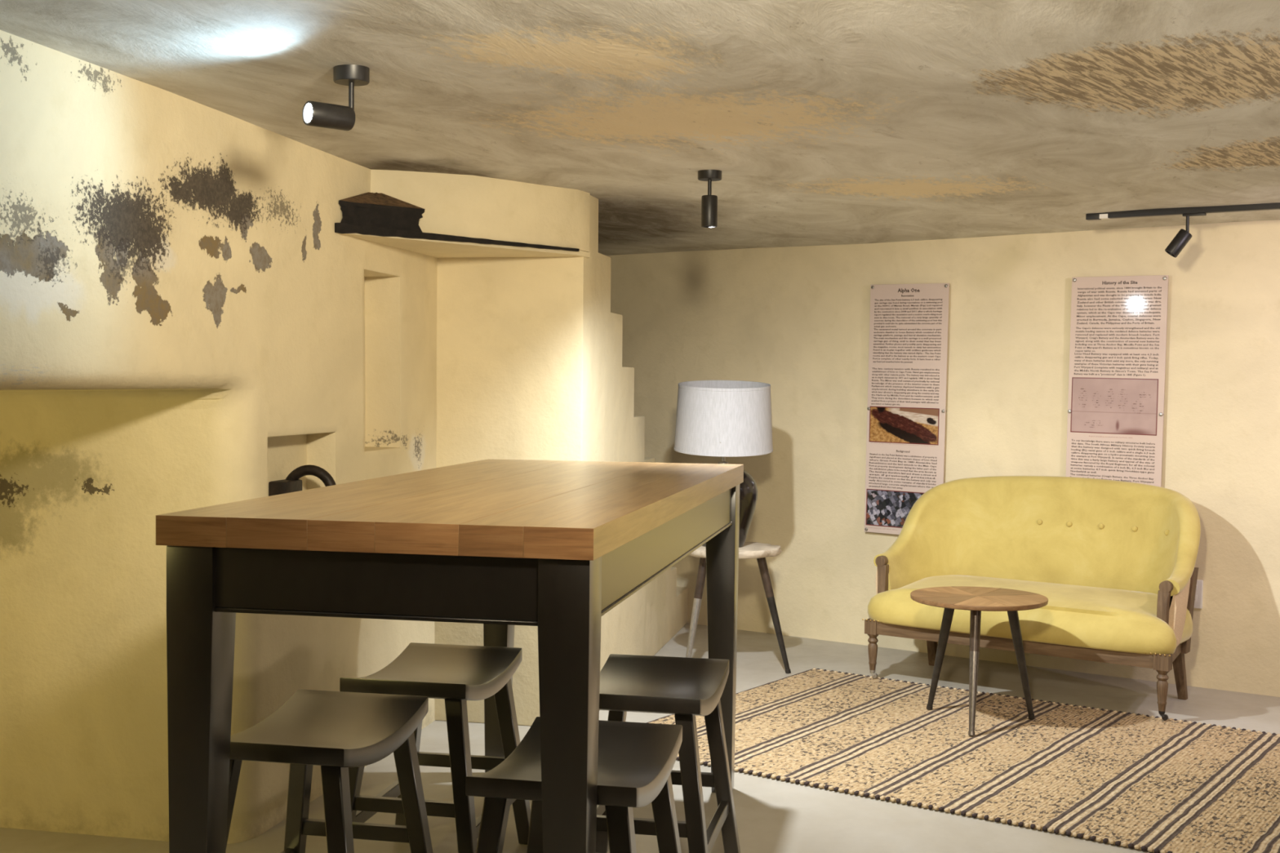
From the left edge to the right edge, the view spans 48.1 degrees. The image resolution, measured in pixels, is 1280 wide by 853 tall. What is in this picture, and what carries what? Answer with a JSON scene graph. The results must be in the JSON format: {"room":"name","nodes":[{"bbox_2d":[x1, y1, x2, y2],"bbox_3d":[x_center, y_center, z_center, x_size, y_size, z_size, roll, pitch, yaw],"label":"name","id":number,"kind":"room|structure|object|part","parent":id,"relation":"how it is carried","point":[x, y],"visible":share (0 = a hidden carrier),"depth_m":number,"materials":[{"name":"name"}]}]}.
{"room":"underground chamber","nodes":[
{"label":"underground chamber","id":0,"kind":"room"},
{"bbox_2d":[0,30,437,844],"bbox_3d":[-2.376,0.218,1.408,1.310,2.130,9.300,1,2,12],"label":"wall","id":1,"kind":"structure","parent":0,"point":[187,322],"depth_m":4.18,"materials":[{"name":"beige paint"}]},
{"bbox_2d":[268,464,336,496],"bbox_3d":[-1.057,0.217,4.513,0.189,0.189,0.122,1,2,12],"label":"ring","id":2,"kind":"object","parent":1,"relation":"attached to","point":[291,483],"visible":0.41,"depth_m":4.53,"materials":[{"name":"black metal"}]},
{"bbox_2d":[334,222,590,257],"bbox_3d":[-0.650,-0.659,5.117,0.714,0.035,1.022,1,2,12],"label":"ledge","id":3,"kind":"object","parent":1,"relation":"attached to","point":[434,245],"depth_m":5.14,"materials":[{"name":"beige paint"}]},
{"bbox_2d":[338,191,425,232],"bbox_3d":[-0.916,-0.733,4.873,0.338,0.148,0.157,-1,2,-43],"label":"block","id":4,"kind":"object","parent":3,"relation":"on","point":[380,210],"visible":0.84,"depth_m":4.84,"materials":[{"name":"black wood"}]},
{"bbox_2d":[370,169,590,252],"bbox_3d":[-0.601,-0.793,5.254,0.712,0.249,0.743,1,2,9],"label":"wall","id":5,"kind":"structure","parent":1,"relation":"attached to","point":[468,206],"depth_m":5.13,"materials":[{"name":"beige paint"}]},
{"bbox_2d":[434,195,688,725],"bbox_3d":[-0.380,0.077,6.894,0.850,2.107,2.620,1,2,11],"label":"wall","id":6,"kind":"structure","parent":0,"point":[529,349],"depth_m":5.60,"materials":[{"name":"beige paint"}]},
{"bbox_2d":[0,0,1279,255],"bbox_3d":[1.008,-0.842,3.975,14.000,0.018,17.000,1,2,0],"label":"ceiling","id":7,"kind":"structure","parent":0,"point":[823,122],"depth_m":3.63,"materials":[{"name":"paint"}]},
{"bbox_2d":[302,64,369,130],"bbox_3d":[-0.689,-0.767,3.288,0.097,0.180,0.209,1,2,20],"label":"ceiling spotlight","id":8,"kind":"object","parent":7,"relation":"attached to","point":[314,113],"visible":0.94,"depth_m":3.25,"materials":[{"name":"black"}]},
{"bbox_3d":[-0.675,-0.771,3.350,0.013,0.075,0.013,1,2,0],"label":"stem","id":9,"kind":"part","parent":8,"relation":"part of","materials":[{"name":"black metal"}]},
{"bbox_2d":[697,169,721,227],"bbox_3d":[0.239,-0.792,4.913,0.082,0.214,0.082,1,2,0],"label":"ceiling spotlight","id":10,"kind":"object","parent":7,"relation":"hanging from","point":[709,202],"visible":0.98,"depth_m":4.89,"materials":[{"name":"black metal"}]},
{"bbox_3d":[0.239,-0.819,4.912,0.013,0.060,0.013,1,2,0],"label":"stem","id":11,"kind":"part","parent":10,"relation":"part of","materials":[{"name":"metal"}]},
{"bbox_2d":[1085,202,1279,220],"bbox_3d":[2.810,-0.865,5.460,2.204,0.036,0.038,2,2,34],"label":"ceiling track","id":12,"kind":"object","parent":7,"relation":"attached to","point":[1263,206],"visible":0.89,"depth_m":5.84,"materials":[{"name":"black metal"}]},
{"bbox_2d":[1164,213,1206,257],"bbox_3d":[2.223,-0.778,5.842,0.156,0.177,0.059,1,2,13],"label":"track spotlight","id":13,"kind":"object","parent":12,"relation":"attached to","point":[1183,237],"visible":1,"depth_m":5.83,"materials":[{"name":"black metal"}]},
{"bbox_3d":[2.233,-0.820,5.846,0.013,0.082,0.013,2,2,34],"label":"stem","id":14,"kind":"part","parent":13,"relation":"part of","materials":[{"name":"metal"}]},
{"bbox_2d":[0,623,1279,852],"bbox_3d":[0.988,1.234,4.040,14.000,0.001,17.000,1,2,0],"label":"floor","id":15,"kind":"structure","parent":0,"point":[773,815],"depth_m":4.64,"materials":[{"name":"grey concrete"}]},
{"bbox_2d":[226,689,432,852],"bbox_3d":[-0.743,0.954,3.315,0.423,0.571,0.549,1,2,11],"label":"stool","id":16,"kind":"object","parent":15,"relation":"on","point":[335,731],"visible":0.82,"depth_m":3.40,"materials":[{"name":"black paint"}]},
{"bbox_3d":[-0.941,0.980,3.129,0.148,0.527,0.061,0,2,-27],"label":"leg","id":17,"kind":"part","parent":16,"relation":"part of","materials":[{"name":"black paint"}]},
{"bbox_3d":[-0.853,0.968,3.564,0.061,0.527,0.148,-1,2,-41],"label":"leg","id":18,"kind":"part","parent":16,"relation":"part of","materials":[{"name":"black paint"}]},
{"bbox_3d":[-0.741,0.709,3.307,0.345,0.080,0.520,1,2,11],"label":"seat","id":19,"kind":"part","parent":16,"relation":"part of","materials":[{"name":"black paint"}]},
{"bbox_3d":[-0.634,0.985,3.067,0.061,0.527,0.148,-1,2,-41],"label":"leg","id":20,"kind":"part","parent":16,"relation":"part of","materials":[{"name":"black paint"}]},
{"bbox_3d":[-0.546,0.972,3.502,0.148,0.527,0.061,0,2,-27],"label":"leg","id":21,"kind":"part","parent":16,"relation":"part of","materials":[{"name":"black paint"}]},
{"bbox_2d":[339,642,530,852],"bbox_3d":[-0.566,0.936,3.967,0.423,0.571,0.549,1,2,11],"label":"stool","id":22,"kind":"object","parent":15,"relation":"on","point":[457,674],"visible":0.75,"depth_m":3.90,"materials":[{"name":"black paint"}]},
{"bbox_3d":[-0.764,0.962,3.782,0.148,0.527,0.061,0,2,-27],"label":"leg","id":23,"kind":"part","parent":22,"relation":"part of","materials":[{"name":"black paint"}]},
{"bbox_3d":[-0.676,0.949,4.217,0.061,0.527,0.148,-1,2,-41],"label":"leg","id":24,"kind":"part","parent":22,"relation":"part of","materials":[{"name":"black paint"}]},
{"bbox_3d":[-0.564,0.690,3.960,0.345,0.080,0.520,1,2,11],"label":"seat","id":25,"kind":"part","parent":22,"relation":"part of","materials":[{"name":"black paint"}]},
{"bbox_3d":[-0.457,0.966,3.720,0.061,0.527,0.148,-1,2,-41],"label":"leg","id":26,"kind":"part","parent":22,"relation":"part of","materials":[{"name":"black paint"}]},
{"bbox_3d":[-0.369,0.954,4.155,0.148,0.527,0.061,0,2,-27],"label":"leg","id":27,"kind":"part","parent":22,"relation":"part of","materials":[{"name":"black paint"}]},
{"bbox_2d":[155,458,743,852],"bbox_3d":[-0.308,0.689,3.796,0.882,1.080,2.161,1,2,11],"label":"bar table","id":28,"kind":"object","parent":15,"relation":"on","point":[553,546],"visible":0.95,"depth_m":2.81,"materials":[{"name":"brown wood"}]},
{"bbox_3d":[-0.879,0.743,2.876,0.100,1.018,0.100,1,2,11],"label":"leg","id":29,"kind":"part","parent":28,"relation":"part of","materials":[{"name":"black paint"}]},
{"bbox_3d":[-0.476,0.684,4.870,0.100,1.018,0.100,1,2,11],"label":"leg","id":30,"kind":"part","parent":28,"relation":"part of","materials":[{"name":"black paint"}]},
{"bbox_3d":[-0.137,0.755,2.726,0.100,1.018,0.100,1,2,11],"label":"leg","id":31,"kind":"part","parent":28,"relation":"part of","materials":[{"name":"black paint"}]},
{"bbox_3d":[0.267,0.696,4.720,0.100,1.018,0.100,1,2,11],"label":"leg","id":32,"kind":"part","parent":28,"relation":"part of","materials":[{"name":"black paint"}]},
{"bbox_2d":[465,716,682,852],"bbox_3d":[-0.126,0.969,3.046,0.423,0.571,0.549,1,2,11],"label":"stool","id":33,"kind":"object","parent":15,"relation":"on","point":[636,762],"visible":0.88,"depth_m":3.01,"materials":[{"name":"black paint"}]},
{"bbox_3d":[-0.324,0.995,2.861,0.148,0.527,0.061,0,2,-27],"label":"leg","id":34,"kind":"part","parent":33,"relation":"part of","materials":[{"name":"black paint"}]},
{"bbox_3d":[-0.236,0.982,3.296,0.061,0.527,0.148,-1,2,-41],"label":"leg","id":35,"kind":"part","parent":33,"relation":"part of","materials":[{"name":"black paint"}]},
{"bbox_3d":[-0.124,0.723,3.039,0.345,0.080,0.520,1,2,11],"label":"seat","id":36,"kind":"part","parent":33,"relation":"part of","materials":[{"name":"black paint"}]},
{"bbox_3d":[-0.017,1.000,2.799,0.061,0.527,0.148,-1,2,-41],"label":"leg","id":37,"kind":"part","parent":33,"relation":"part of","materials":[{"name":"black paint"}]},
{"bbox_3d":[0.071,0.987,3.234,0.148,0.527,0.061,0,2,-27],"label":"leg","id":38,"kind":"part","parent":33,"relation":"part of","materials":[{"name":"black paint"}]},
{"bbox_2d":[595,653,740,852],"bbox_3d":[0.029,0.946,3.822,0.423,0.571,0.549,1,2,11],"label":"stool","id":39,"kind":"object","parent":15,"relation":"on","point":[686,688],"visible":0.7,"depth_m":3.86,"materials":[{"name":"black paint"}]},
{"bbox_3d":[-0.081,0.959,4.071,0.061,0.527,0.148,-1,2,-41],"label":"leg","id":40,"kind":"part","parent":39,"relation":"part of","materials":[{"name":"black paint"}]},
{"bbox_3d":[0.031,0.701,3.814,0.345,0.080,0.520,1,2,11],"label":"seat","id":41,"kind":"part","parent":39,"relation":"part of","materials":[{"name":"black paint"}]},
{"bbox_3d":[0.138,0.977,3.574,0.061,0.527,0.148,-1,2,-41],"label":"leg","id":42,"kind":"part","parent":39,"relation":"part of","materials":[{"name":"black paint"}]},
{"bbox_3d":[0.226,0.964,4.009,0.148,0.527,0.061,0,2,-27],"label":"leg","id":43,"kind":"part","parent":39,"relation":"part of","materials":[{"name":"black paint"}]},
{"bbox_2d":[685,541,791,673],"bbox_3d":[0.411,0.854,6.700,0.482,0.588,0.505,2,2,44],"label":"side table","id":44,"kind":"object","parent":15,"relation":"on","point":[750,550],"visible":0.52,"depth_m":6.61,"materials":[{"name":"wood"}]},
{"bbox_3d":[0.238,0.969,6.591,0.103,0.359,0.037,-1,2,-36],"label":"leg","id":45,"kind":"part","parent":44,"relation":"part of","materials":[{"name":"wood"}]},
{"bbox_2d":[674,380,773,547],"bbox_3d":[0.390,0.172,6.719,0.464,0.777,0.473,1,2,0],"label":"table lamp","id":46,"kind":"object","parent":44,"relation":"on","point":[724,419],"visible":0.67,"depth_m":6.53,"materials":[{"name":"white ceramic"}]},
{"bbox_3d":[0.391,0.119,6.707,0.048,0.127,0.048,1,2,0],"label":"lamp stem","id":47,"kind":"part","parent":46,"relation":"part of","materials":[{"name":"metal"}]},
{"bbox_3d":[0.392,-0.044,6.704,0.464,0.309,0.464,1,7,0],"label":"lamp shade","id":48,"kind":"part","parent":46,"relation":"part of","materials":[{"name":"white fabric"}]},
{"bbox_3d":[0.646,0.970,6.676,0.119,0.360,0.037,1,2,17],"label":"leg","id":49,"kind":"part","parent":44,"relation":"part of","materials":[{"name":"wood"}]},
{"bbox_2d":[645,667,1279,852],"bbox_3d":[1.361,1.190,5.286,2.583,0.015,1.737,2,2,36],"label":"striped rug","id":50,"kind":"object","parent":15,"relation":"on","point":[1142,782],"visible":0.92,"depth_m":5.12,"materials":[{"name":"fabric"}]},
{"bbox_2d":[910,586,1048,735],"bbox_3d":[1.343,0.924,5.703,0.534,0.501,0.534,1,2,0],"label":"round table","id":51,"kind":"object","parent":50,"relation":"on","point":[975,600],"visible":1,"depth_m":5.68,"materials":[{"name":"brown wood"}]},
{"bbox_3d":[1.217,1.010,5.870,0.036,0.314,0.101,-1,2,-37],"label":"leg","id":52,"kind":"part","parent":51,"relation":"part of","materials":[{"name":"metal"}]},
{"bbox_3d":[1.277,1.022,5.499,0.036,0.315,0.110,1,2,19],"label":"leg","id":53,"kind":"part","parent":51,"relation":"part of","materials":[{"name":"silver metal"}]},
{"bbox_3d":[1.539,1.017,5.745,0.095,0.313,0.037,0,2,-15],"label":"leg","id":54,"kind":"part","parent":51,"relation":"part of","materials":[{"name":"metal"}]},
{"bbox_2d":[862,475,1200,720],"bbox_3d":[1.779,0.704,6.409,1.395,0.926,0.818,2,2,36],"label":"settee","id":55,"kind":"object","parent":15,"relation":"on","point":[1113,562],"visible":0.96,"depth_m":6.44,"materials":[{"name":"yellow fabric"}]},
{"bbox_3d":[1.058,0.995,6.513,0.058,0.237,0.058,2,2,36],"label":"leg","id":56,"kind":"part","parent":55,"relation":"part of","materials":[{"name":"brown wood"}]},
{"bbox_3d":[1.112,0.737,6.594,0.055,0.285,0.042,2,2,36],"label":"arm post","id":57,"kind":"part","parent":55,"relation":"part of","materials":[{"name":"brown wood"}]},
{"bbox_3d":[1.401,1.038,6.861,0.052,0.224,0.098,2,2,36],"label":"leg","id":58,"kind":"part","parent":55,"relation":"part of","materials":[{"name":"brown wood"}]},
{"bbox_3d":[1.575,0.925,6.124,1.249,0.061,0.034,2,2,36],"label":"rail","id":59,"kind":"part","parent":55,"relation":"part of","materials":[{"name":"brown wood"}]},
{"bbox_2d":[866,574,1192,654],"bbox_3d":[1.727,0.803,6.325,1.373,0.182,0.618,2,2,36],"label":"seat cushion","id":60,"kind":"object","parent":55,"relation":"on","point":[1081,614],"depth_m":6.09,"materials":[{"name":"yellow fabric"}]},
{"bbox_3d":[2.095,1.029,5.748,0.058,0.237,0.058,2,2,36],"label":"leg","id":61,"kind":"part","parent":55,"relation":"part of","materials":[{"name":"brown wood"}]},
{"bbox_3d":[2.138,0.771,5.837,0.055,0.285,0.042,2,2,36],"label":"arm post","id":62,"kind":"part","parent":55,"relation":"part of","materials":[{"name":"brown wood"}]},
{"bbox_3d":[2.207,0.937,5.956,0.034,0.061,0.459,1,2,28],"label":"rail","id":63,"kind":"part","parent":55,"relation":"part of","materials":[{"name":"brown wood"}]},
{"bbox_3d":[2.325,1.068,6.179,0.052,0.224,0.098,2,2,36],"label":"leg","id":64,"kind":"part","parent":55,"relation":"part of","materials":[{"name":"brown wood"}]},
{"bbox_3d":[2.353,0.788,6.143,0.046,0.360,0.108,2,2,36],"label":"post","id":65,"kind":"part","parent":55,"relation":"part of","materials":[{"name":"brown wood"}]},
{"bbox_2d":[606,219,1279,697],"bbox_3d":[0.827,0.050,7.619,10.600,2.140,0.023,2,2,35],"label":"wall","id":66,"kind":"structure","parent":0,"point":[793,320],"depth_m":7.04,"materials":[{"name":"beige paint"}]},
{"bbox_2d":[863,283,949,534],"bbox_3d":[1.346,-0.084,7.233,0.459,1.278,0.036,3,3,35],"label":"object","id":67,"kind":"object","parent":66,"relation":"attached to","point":[908,323],"visible":0.98,"depth_m":7.23,"materials":[{"name":"paper"}]},
{"bbox_2d":[866,488,924,528],"bbox_3d":[1.317,0.420,7.250,0.381,0.192,0.001,2,2,35],"label":"print","id":68,"kind":"object","parent":67,"relation":"attached to","point":[885,508],"depth_m":7.28},
{"bbox_2d":[869,406,939,444],"bbox_3d":[1.330,-0.005,7.230,0.381,0.188,0.001,2,2,35],"label":"print","id":69,"kind":"object","parent":67,"relation":"on","point":[888,425],"depth_m":7.23,"materials":[{"name":"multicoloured paper"}]},
{"bbox_2d":[1065,275,1168,486],"bbox_3d":[2.200,-0.063,6.632,0.472,1.271,0.036,3,3,35],"label":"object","id":70,"kind":"object","parent":66,"relation":"attached to","point":[1118,323],"visible":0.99,"depth_m":6.61,"materials":[{"name":"paper"}]},
{"bbox_2d":[1070,377,1158,435],"bbox_3d":[2.190,-0.095,6.624,0.399,0.263,0.001,2,2,35],"label":"print","id":71,"kind":"object","parent":70,"relation":"on","point":[1100,406],"depth_m":6.62},
{"bbox_2d":[1193,579,1203,608],"bbox_3d":[2.498,0.754,6.458,0.072,0.128,0.020,2,2,35],"label":"wall socket","id":72,"kind":"object","parent":66,"relation":"attached to","point":[1199,588],"visible":0.33,"depth_m":6.44,"materials":[{"name":"white plastic"}]}
]}

